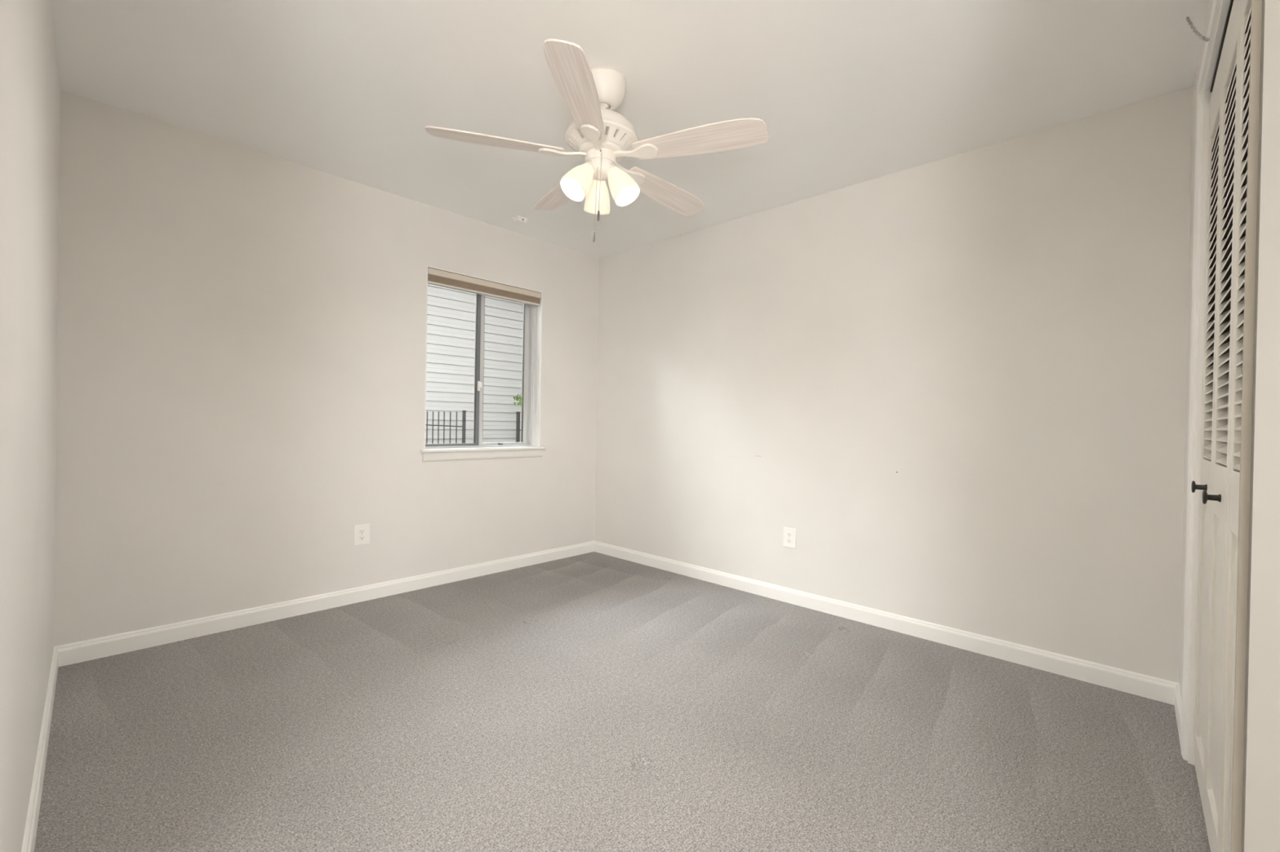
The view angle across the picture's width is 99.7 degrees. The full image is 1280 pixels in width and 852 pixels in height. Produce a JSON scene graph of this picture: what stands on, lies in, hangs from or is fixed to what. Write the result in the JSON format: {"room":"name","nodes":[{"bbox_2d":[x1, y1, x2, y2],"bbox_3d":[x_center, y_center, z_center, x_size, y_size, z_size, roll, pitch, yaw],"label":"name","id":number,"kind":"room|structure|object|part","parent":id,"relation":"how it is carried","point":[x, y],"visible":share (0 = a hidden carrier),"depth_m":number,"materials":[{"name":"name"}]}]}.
{"room":"empty bedroom","nodes":[
{"label":"empty bedroom","id":0,"kind":"room"},
{"bbox_2d":[0,0,60,851],"bbox_3d":[-1.661,-0.103,1.341,2.458,2.590,0.264,1,0,43],"label":"wall","id":1,"kind":"structure","parent":0,"point":[30,87],"depth_m":1.20,"materials":[{"name":"beige paint"}]},
{"bbox_2d":[21,646,58,851],"bbox_3d":[-1.602,1.004,1.430,2.459,0.098,0.013,1,0,45],"label":"baseboard","id":2,"kind":"structure","parent":1,"relation":"attached to","point":[31,826],"depth_m":1.54,"materials":[{"name":"white paint"}]},
{"bbox_2d":[53,89,599,646],"bbox_3d":[-1.500,-0.113,3.416,0.160,2.590,3.700,1,0,43],"label":"wall","id":3,"kind":"structure","parent":0,"point":[242,340],"depth_m":2.80,"materials":[{"name":"beige paint"}]},
{"bbox_2d":[55,541,594,666],"bbox_3d":[-1.426,0.995,3.395,0.013,0.098,3.059,1,0,43],"label":"baseboard","id":4,"kind":"structure","parent":3,"relation":"attached to","point":[108,646],"depth_m":2.88,"materials":[{"name":"white paint"}]},
{"bbox_2d":[353,524,369,546],"bbox_3d":[-1.633,0.638,3.171,0.009,0.119,0.086,1,0,43],"label":"wall outlet","id":5,"kind":"object","parent":3,"relation":"attached to","point":[362,532],"visible":1,"depth_m":3.17,"materials":[{"name":"white plastic"}]},
{"bbox_2d":[359,528,364,533],"bbox_3d":[-1.630,0.619,3.169,0.003,0.027,0.034,1,0,43],"label":"receptacle","id":6,"kind":"object","parent":5,"relation":"attached to","point":[361,531],"depth_m":3.17,"materials":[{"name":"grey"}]},
{"bbox_2d":[359,535,364,540],"bbox_3d":[-1.631,0.658,3.169,0.003,0.027,0.034,1,0,43],"label":"receptacle","id":7,"kind":"object","parent":5,"relation":"attached to","point":[361,537],"depth_m":3.17,"materials":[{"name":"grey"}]},
{"bbox_2d":[420,265,546,462],"bbox_3d":[-1.100,-0.394,3.806,0.193,1.248,0.952,1,0,43],"label":"window","id":8,"kind":"structure","parent":3,"relation":"in","point":[529,446],"depth_m":3.92,"materials":[{"name":"white plastic"}]},
{"bbox_3d":[-1.286,-0.428,3.671,0.024,1.126,0.428,1,0,43],"label":"sash","id":9,"kind":"part","parent":8,"relation":"part of","materials":[{"name":"silver metal"}]},
{"bbox_3d":[-1.144,-0.434,3.845,0.070,1.170,0.884,1,0,43],"label":"frame","id":10,"kind":"part","parent":8,"relation":"part of","materials":[{"name":"grey plastic"}]},
{"bbox_3d":[-1.085,0.167,3.786,0.126,0.030,0.952,1,0,43],"label":"sill","id":11,"kind":"part","parent":8,"relation":"part of","materials":[{"name":"white paint"}]},
{"bbox_2d":[427,267,541,306],"bbox_3d":[-1.068,-0.961,3.779,0.053,0.094,0.875,1,0,43],"label":"window blind","id":12,"kind":"object","parent":8,"relation":"attached to","point":[435,277],"visible":0.85,"depth_m":3.72,"materials":[{"name":"beige"}]},
{"bbox_3d":[-1.069,-0.920,3.779,0.038,0.013,0.871,1,0,43],"label":"rail","id":13,"kind":"part","parent":12,"relation":"part of","materials":[{"name":"white"}]},
{"bbox_3d":[-1.010,-0.425,4.002,0.024,1.126,0.424,1,0,43],"label":"sash","id":14,"kind":"part","parent":8,"relation":"part of","materials":[{"name":"grey"}]},
{"bbox_2d":[34,551,1210,851],"bbox_3d":[-0.199,1.067,2.145,3.600,0.014,3.260,1,0,43],"label":"floor","id":15,"kind":"structure","parent":0,"point":[590,702],"depth_m":1.85,"materials":[{"name":"grey carpet"}]},
{"bbox_2d":[51,0,1208,258],"bbox_3d":[-0.193,-1.432,1.230,5.018,0.120,5.100,1,0,43],"label":"ceiling","id":16,"kind":"structure","parent":0,"point":[846,93],"depth_m":2.14,"materials":[{"name":"paint"}]},
{"bbox_2d":[511,215,528,224],"bbox_3d":[-0.806,-1.383,3.629,0.068,0.028,0.082,1,0,43],"label":"ceiling sensor","id":17,"kind":"object","parent":16,"relation":"attached to","point":[517,219],"visible":1,"depth_m":3.61,"materials":[{"name":"white plastic"}]},
{"bbox_2d":[424,38,768,241],"bbox_3d":[-0.160,-1.049,2.104,1.267,0.662,1.213,1,0,5],"label":"ceiling fan","id":18,"kind":"object","parent":16,"relation":"hanging from","point":[602,135],"visible":1,"depth_m":2.06,"materials":[{"name":"white wood"}]},
{"bbox_3d":[-0.550,-1.091,2.071,0.509,0.006,0.140,3,13,-12],"label":"blade","id":19,"kind":"part","parent":18,"relation":"part of","materials":[{"name":"beige wood"}]},
{"bbox_3d":[-0.358,-1.084,2.506,0.140,0.006,0.509,-12,7,-29],"label":"blade","id":20,"kind":"part","parent":18,"relation":"part of","materials":[{"name":"beige wood"}]},
{"bbox_3d":[-0.197,-1.072,1.754,0.140,0.006,0.509,16,2,6],"label":"blade","id":21,"kind":"part","parent":18,"relation":"part of","materials":[{"name":"white wood"}]},
{"bbox_3d":[-0.236,-0.957,2.097,0.052,0.062,0.051,1,0,5],"label":"bulb","id":22,"kind":"part","parent":18,"relation":"part of","materials":[{"name":"white glass"}]},
{"bbox_3d":[-0.243,-0.953,2.095,0.110,0.148,0.135,3,0,43],"label":"lamp shade","id":23,"kind":"part","parent":18,"relation":"part of","materials":[{"name":"white glass"}]},
{"bbox_2d":[585,160,594,169],"bbox_3d":[-0.202,-1.010,2.123,0.050,0.072,0.062,3,0,43],"label":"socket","id":24,"kind":"object","parent":18,"relation":"attached to","point":[589,164],"depth_m":2.10,"materials":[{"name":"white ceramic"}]},
{"bbox_3d":[-0.172,-0.883,2.108,0.006,0.257,0.007,3,0,43],"label":"pull chain","id":25,"kind":"part","parent":18,"relation":"part of","materials":[{"name":"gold metal"}]},
{"bbox_3d":[-0.175,-0.950,2.265,0.126,0.148,0.119,3,0,43],"label":"lamp shade","id":26,"kind":"part","parent":18,"relation":"part of","materials":[{"name":"white glass"}]},
{"bbox_3d":[-0.154,-0.946,2.094,0.008,0.230,0.007,3,0,43],"label":"pull chain","id":27,"kind":"part","parent":18,"relation":"part of","materials":[{"name":"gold metal"}]},
{"bbox_2d":[607,162,616,172],"bbox_3d":[-0.107,-1.005,2.137,0.060,0.072,0.052,3,0,43],"label":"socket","id":28,"kind":"object","parent":18,"relation":"attached to","point":[611,166],"depth_m":2.12,"materials":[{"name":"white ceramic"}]},
{"bbox_3d":[-0.062,-0.944,2.123,0.133,0.148,0.112,3,0,43],"label":"lamp shade","id":29,"kind":"part","parent":18,"relation":"part of","materials":[{"name":"white glass"}]},
{"bbox_3d":[0.115,-1.060,2.457,0.140,0.006,0.509,-13,-11,41],"label":"blade","id":30,"kind":"part","parent":18,"relation":"part of","materials":[{"name":"white wood"}]},
{"bbox_3d":[0.214,-1.052,1.992,0.509,0.006,0.140,3,-12,24],"label":"blade","id":31,"kind":"part","parent":18,"relation":"part of","materials":[{"name":"white wood"}]},
{"bbox_2d":[1186,16,1209,41],"bbox_3d":[1.697,-1.213,1.647,0.010,0.255,0.315,1,0,37],"label":"cord","id":32,"kind":"object","parent":16,"relation":"hanging from","point":[1190,23],"visible":1,"depth_m":1.65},
{"bbox_2d":[594,86,1193,683],"bbox_3d":[1.489,-0.057,2.925,4.858,2.590,0.251,1,0,43],"label":"wall","id":33,"kind":"structure","parent":0,"point":[959,380],"depth_m":2.72,"materials":[{"name":"beige paint"}]},
{"bbox_2d":[782,527,796,548],"bbox_3d":[0.910,0.681,3.287,0.086,0.119,0.009,1,0,43],"label":"wall outlet","id":34,"kind":"object","parent":33,"relation":"attached to","point":[789,535],"visible":1,"depth_m":3.28,"materials":[{"name":"white plastic"}]},
{"bbox_2d":[786,532,791,537],"bbox_3d":[0.909,0.661,3.285,0.034,0.027,0.003,1,0,43],"label":"receptacle","id":35,"kind":"object","parent":34,"relation":"attached to","point":[788,534],"depth_m":3.28,"materials":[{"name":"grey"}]},
{"bbox_2d":[786,538,791,543],"bbox_3d":[0.908,0.700,3.285,0.034,0.027,0.003,1,0,43],"label":"receptacle","id":36,"kind":"object","parent":34,"relation":"attached to","point":[788,540],"depth_m":3.28,"materials":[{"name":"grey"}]},
{"bbox_2d":[594,541,1177,705],"bbox_3d":[0.871,1.036,3.318,3.456,0.098,0.013,1,0,43],"label":"baseboard","id":37,"kind":"structure","parent":33,"relation":"attached to","point":[1162,691],"depth_m":2.73,"materials":[{"name":"white paint"}]},
{"bbox_2d":[1178,0,1213,697],"bbox_3d":[1.553,-0.046,1.390,0.115,2.590,1.896,1,0,42],"label":"wall","id":38,"kind":"structure","parent":0,"point":[1210,2],"depth_m":2.05,"materials":[{"name":"beige paint"}]},
{"bbox_2d":[1173,683,1182,749],"bbox_3d":[1.980,1.064,1.980,0.013,0.098,0.432,1,0,42],"label":"baseboard","id":39,"kind":"structure","parent":38,"relation":"attached to","point":[1178,699],"depth_m":1.99,"materials":[{"name":"white paint"}]},
{"bbox_2d":[1191,48,1222,814],"bbox_3d":[1.696,0.022,1.618,0.060,2.132,0.338,1,0,42],"label":"door","id":40,"kind":"structure","parent":38,"relation":"in","point":[1215,123],"depth_m":1.64,"materials":[{"name":"white paint"}]},
{"bbox_3d":[1.664,0.182,1.608,0.032,0.036,0.036,1,0,42],"label":"knob","id":41,"kind":"part","parent":40,"relation":"part of","materials":[{"name":"black metal"}]},
{"bbox_3d":[1.697,0.610,1.611,0.021,0.745,0.250,1,0,42],"label":"raised panel","id":42,"kind":"part","parent":40,"relation":"part of","materials":[{"name":"white paint"}]},
{"bbox_2d":[1181,0,1233,765],"bbox_3d":[1.403,-0.027,1.235,0.129,2.247,1.465,1,0,42],"label":"door frame","id":43,"kind":"structure","parent":38,"relation":"attached to","point":[1220,12],"depth_m":1.76,"materials":[{"name":"white paint"}]},
{"bbox_3d":[1.834,-0.022,1.793,0.015,2.247,0.059,1,0,43],"label":"casing","id":44,"kind":"part","parent":43,"relation":"part of","materials":[{"name":"white paint"}]},
{"bbox_3d":[1.361,-1.122,1.246,0.012,0.058,1.403,1,0,42],"label":"head casing","id":45,"kind":"part","parent":43,"relation":"part of","materials":[{"name":"white paint"}]},
{"bbox_2d":[1201,0,1240,851],"bbox_3d":[1.466,0.019,1.365,0.060,2.132,0.338,1,0,42],"label":"door","id":46,"kind":"structure","parent":38,"relation":"in","point":[1230,70],"depth_m":1.38,"materials":[{"name":"white paint"}]},
{"bbox_3d":[1.434,0.180,1.355,0.032,0.036,0.036,1,0,42],"label":"knob","id":47,"kind":"part","parent":46,"relation":"part of","materials":[{"name":"black metal"}]},
{"bbox_3d":[1.466,0.608,1.358,0.021,0.745,0.250,1,0,42],"label":"raised panel","id":48,"kind":"part","parent":46,"relation":"part of","materials":[{"name":"white paint"}]},
{"bbox_2d":[1220,0,1251,851],"bbox_3d":[1.247,0.017,1.102,0.028,2.132,0.338,1,0,42],"label":"door","id":49,"kind":"structure","parent":38,"relation":"in","point":[1246,5],"depth_m":1.20,"materials":[{"name":"white paint"}]},
{"bbox_3d":[1.236,0.605,1.106,0.021,0.745,0.250,1,0,42],"label":"raised panel","id":50,"kind":"part","parent":49,"relation":"part of","materials":[{"name":"white paint"}]},
{"bbox_2d":[1230,0,1262,851],"bbox_3d":[1.308,-0.044,0.230,1.418,2.590,0.130,1,0,43],"label":"door","id":51,"kind":"structure","parent":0,"point":[1256,5],"depth_m":0.67,"materials":[{"name":"beige paint"}]},
{"bbox_2d":[1241,0,1279,851],"bbox_3d":[0.808,-0.130,0.596,0.170,2.440,0.026,1,0,43],"label":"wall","id":52,"kind":"structure","parent":51,"relation":"attached to","point":[1260,822],"depth_m":0.64,"materials":[{"name":"grey paint"}]},
{"label":"outside","id":53,"kind":"structure","parent":0,"visible":0},
{"bbox_3d":[-2.510,1.554,5.111,3.582,0.200,22.000,1,0,43],"label":"ground","id":54,"kind":"structure","parent":53,"visible":0},
{"bbox_2d":[425,410,466,444],"bbox_3d":[-2.448,0.626,6.378,0.035,1.642,0.813,1,0,43],"label":"iron fence","id":55,"kind":"object","parent":54,"relation":"on","point":[464,413],"visible":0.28,"depth_m":6.52,"materials":[{"name":"grey metal"}]},
{"bbox_3d":[-2.442,-0.013,6.368,0.014,0.050,0.796,1,0,43],"label":"rail","id":56,"kind":"part","parent":55,"relation":"part of","materials":[{"name":"black metal"}]},
{"bbox_3d":[-2.181,0.629,6.660,0.035,1.642,0.035,1,0,43],"label":"post","id":57,"kind":"part","parent":55,"relation":"part of","materials":[{"name":"black metal"}]},
{"bbox_2d":[425,284,523,444],"bbox_3d":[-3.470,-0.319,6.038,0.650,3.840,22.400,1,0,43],"label":"house","id":58,"kind":"structure","parent":54,"relation":"on","point":[451,313],"depth_m":7.17,"materials":[{"name":"grey plastic"}]},
{"bbox_2d":[513,394,521,406],"bbox_3d":[-1.411,0.511,7.257,0.136,1.870,0.698,1,0,43],"label":"leafy branch","id":59,"kind":"object","parent":54,"relation":"on","point":[520,397],"visible":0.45,"depth_m":7.06,"materials":[{"name":"green plant"}]},
{"bbox_2d":[515,412,521,442],"bbox_3d":[-1.350,0.636,7.538,0.042,1.647,0.893,1,0,43],"label":"iron fence","id":60,"kind":"object","parent":54,"relation":"on","point":[517,415],"visible":0.2,"depth_m":7.21,"materials":[{"name":"grey metal"}]}
]}

